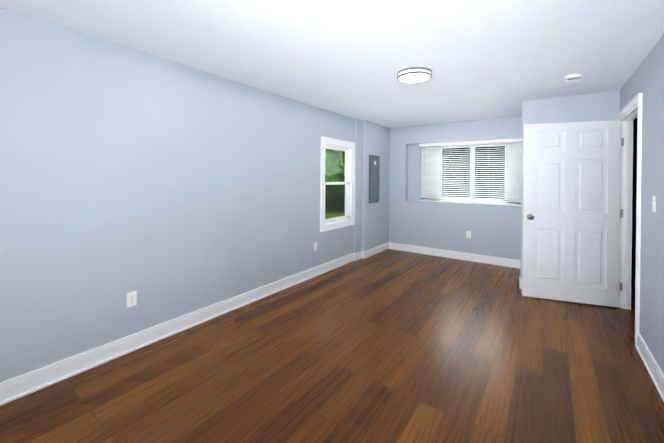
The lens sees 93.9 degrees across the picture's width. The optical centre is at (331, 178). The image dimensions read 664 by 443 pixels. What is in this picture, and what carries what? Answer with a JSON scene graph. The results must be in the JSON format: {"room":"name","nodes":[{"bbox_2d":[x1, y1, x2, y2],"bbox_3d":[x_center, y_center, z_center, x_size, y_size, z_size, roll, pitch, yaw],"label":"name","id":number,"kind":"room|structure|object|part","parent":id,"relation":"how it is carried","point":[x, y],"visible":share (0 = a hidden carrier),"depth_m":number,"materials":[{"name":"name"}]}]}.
{"room":"empty bedroom","nodes":[
{"label":"empty bedroom","id":0,"kind":"room"},
{"bbox_2d":[0,8,389,382],"bbox_3d":[-0.748,0.177,3.639,0.201,2.383,6.856,1,0,35],"label":"wall","id":1,"kind":"structure","parent":0,"point":[166,190],"depth_m":2.49,"materials":[{"name":"blue paint"}]},
{"bbox_2d":[127,291,136,307],"bbox_3d":[-1.583,0.952,2.451,0.007,0.115,0.070,1,0,35],"label":"electrical outlet","id":2,"kind":"object","parent":1,"relation":"attached to","point":[131,299],"visible":1,"depth_m":2.45,"materials":[{"name":"white plastic"}]},
{"bbox_2d":[320,136,354,231],"bbox_3d":[0.068,0.082,4.853,0.127,1.375,0.930,1,0,35],"label":"window","id":3,"kind":"structure","parent":1,"relation":"in","point":[324,227],"depth_m":4.91,"materials":[{"name":"white wood"}]},
{"bbox_3d":[0.055,0.082,4.862,0.096,1.171,0.726,1,0,35],"label":"left window sash","id":4,"kind":"part","parent":3,"relation":"part of","materials":[{"name":"white plastic"}]},
{"bbox_2d":[369,155,379,202],"bbox_3d":[0.769,0.008,5.594,0.026,0.855,0.390,1,0,35],"label":"box","id":5,"kind":"object","parent":1,"relation":"attached to","point":[374,165],"visible":0.98,"depth_m":5.57,"materials":[{"name":"grey metal"}]},
{"bbox_2d":[0,249,663,442],"bbox_3d":[1.115,1.441,2.285,5.420,0.100,7.316,1,0,35],"label":"floor","id":6,"kind":"structure","parent":0,"point":[391,346],"depth_m":2.18,"materials":[{"name":"brown wood"}]},
{"bbox_2d":[0,0,663,127],"bbox_3d":[1.141,-1.042,2.280,5.420,0.100,7.316,1,0,35],"label":"ceiling","id":7,"kind":"structure","parent":0,"point":[486,59],"depth_m":2.31,"materials":[{"name":"white paint"}]},
{"bbox_2d":[397,67,431,82],"bbox_3d":[0.777,-0.966,2.929,0.316,0.062,0.316,1,0,35],"label":"flush-mount ceiling light","id":8,"kind":"object","parent":7,"relation":"attached to","point":[415,75],"visible":1,"depth_m":2.85,"materials":[{"name":"silver metal"}]},
{"bbox_2d":[564,74,581,81],"bbox_3d":[2.307,-0.957,2.966,0.136,0.048,0.136,1,0,35],"label":"smoke detector","id":9,"kind":"object","parent":7,"relation":"attached to","point":[573,78],"visible":1,"depth_m":2.93,"materials":[{"name":"white plastic"}]},
{"bbox_2d":[389,116,521,259],"bbox_3d":[2.575,0.209,5.296,3.329,2.383,0.280,1,0,35],"label":"wall","id":10,"kind":"structure","parent":0,"point":[495,230],"depth_m":5.51,"materials":[{"name":"blue paint"}]},
{"bbox_2d":[466,231,470,237],"bbox_3d":[2.332,0.952,5.287,0.070,0.115,0.007,1,0,35],"label":"outlet","id":11,"kind":"object","parent":10,"relation":"attached to","point":[468,235],"visible":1,"depth_m":5.29,"materials":[{"name":"white plastic"}]},
{"bbox_2d":[421,142,521,203],"bbox_3d":[2.400,-0.112,5.477,1.660,1.040,0.090,1,0,35],"label":"window unit","id":12,"kind":"structure","parent":10,"relation":"in","point":[511,160],"depth_m":5.40,"materials":[{"name":"white plastic"}]},
{"bbox_2d":[419,138,521,205],"bbox_3d":[2.322,-0.111,5.367,1.650,1.080,0.052,1,0,35],"label":"window blinds","id":13,"kind":"object","parent":12,"relation":"attached to","point":[464,143],"visible":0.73,"depth_m":5.28,"materials":[{"name":"white plastic"}]},
{"bbox_2d":[520,90,619,278],"bbox_3d":[3.116,0.217,4.154,0.920,2.383,1.166,1,0,35],"label":"wall","id":14,"kind":"structure","parent":0,"point":[603,106],"depth_m":3.67,"materials":[{"name":"blue paint"}]},
{"bbox_2d":[0,242,663,405],"bbox_3d":[0.555,1.319,2.618,3.320,0.130,6.416,1,0,35],"label":"baseboard","id":15,"kind":"structure","parent":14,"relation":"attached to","point":[18,387],"depth_m":2.59,"materials":[{"name":"white wood"}]},
{"bbox_2d":[631,118,636,279],"bbox_3d":[4.585,0.232,4.139,1.290,2.383,0.100,1,0,35],"label":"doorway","id":16,"kind":"structure","parent":0,"point":[634,199],"depth_m":4.32,"materials":[{"name":"black"}]},
{"bbox_2d":[620,34,663,372],"bbox_3d":[1.956,0.210,1.614,0.105,2.383,6.656,1,0,35],"label":"wall","id":17,"kind":"structure","parent":0,"point":[646,79],"depth_m":2.30,"materials":[{"name":"blue paint"}]},
{"bbox_2d":[522,120,620,307],"bbox_3d":[2.696,0.377,3.530,0.924,2.032,0.170,1,0,20],"label":"door","id":18,"kind":"structure","parent":17,"relation":"in","point":[571,213],"depth_m":3.50,"materials":[{"name":"white wood"}]},
{"bbox_2d":[617,93,641,344],"bbox_3d":[2.894,0.348,2.970,0.130,2.120,1.025,1,0,35],"label":"door frame","id":19,"kind":"structure","parent":17,"relation":"attached to","point":[629,112],"depth_m":3.34,"materials":[{"name":"white wood"}]},
{"bbox_2d":[652,196,655,211],"bbox_3d":[2.329,0.184,2.248,0.014,0.115,0.070,1,0,35],"label":"toggle light switch","id":20,"kind":"object","parent":17,"relation":"attached to","point":[653,203],"visible":1,"depth_m":2.24,"materials":[{"name":"white plastic"}]},
{"label":"outside","id":21,"kind":"structure","parent":0,"visible":0},
{"bbox_2d":[325,149,344,218],"bbox_3d":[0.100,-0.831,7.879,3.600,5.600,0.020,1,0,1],"label":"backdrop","id":22,"kind":"structure","parent":21,"point":[339,177],"depth_m":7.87,"materials":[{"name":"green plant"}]},
{"bbox_2d":[442,146,504,198],"bbox_3d":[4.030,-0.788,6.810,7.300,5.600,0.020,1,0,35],"label":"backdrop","id":23,"kind":"structure","parent":21,"point":[500,155],"depth_m":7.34,"materials":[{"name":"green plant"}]}
]}

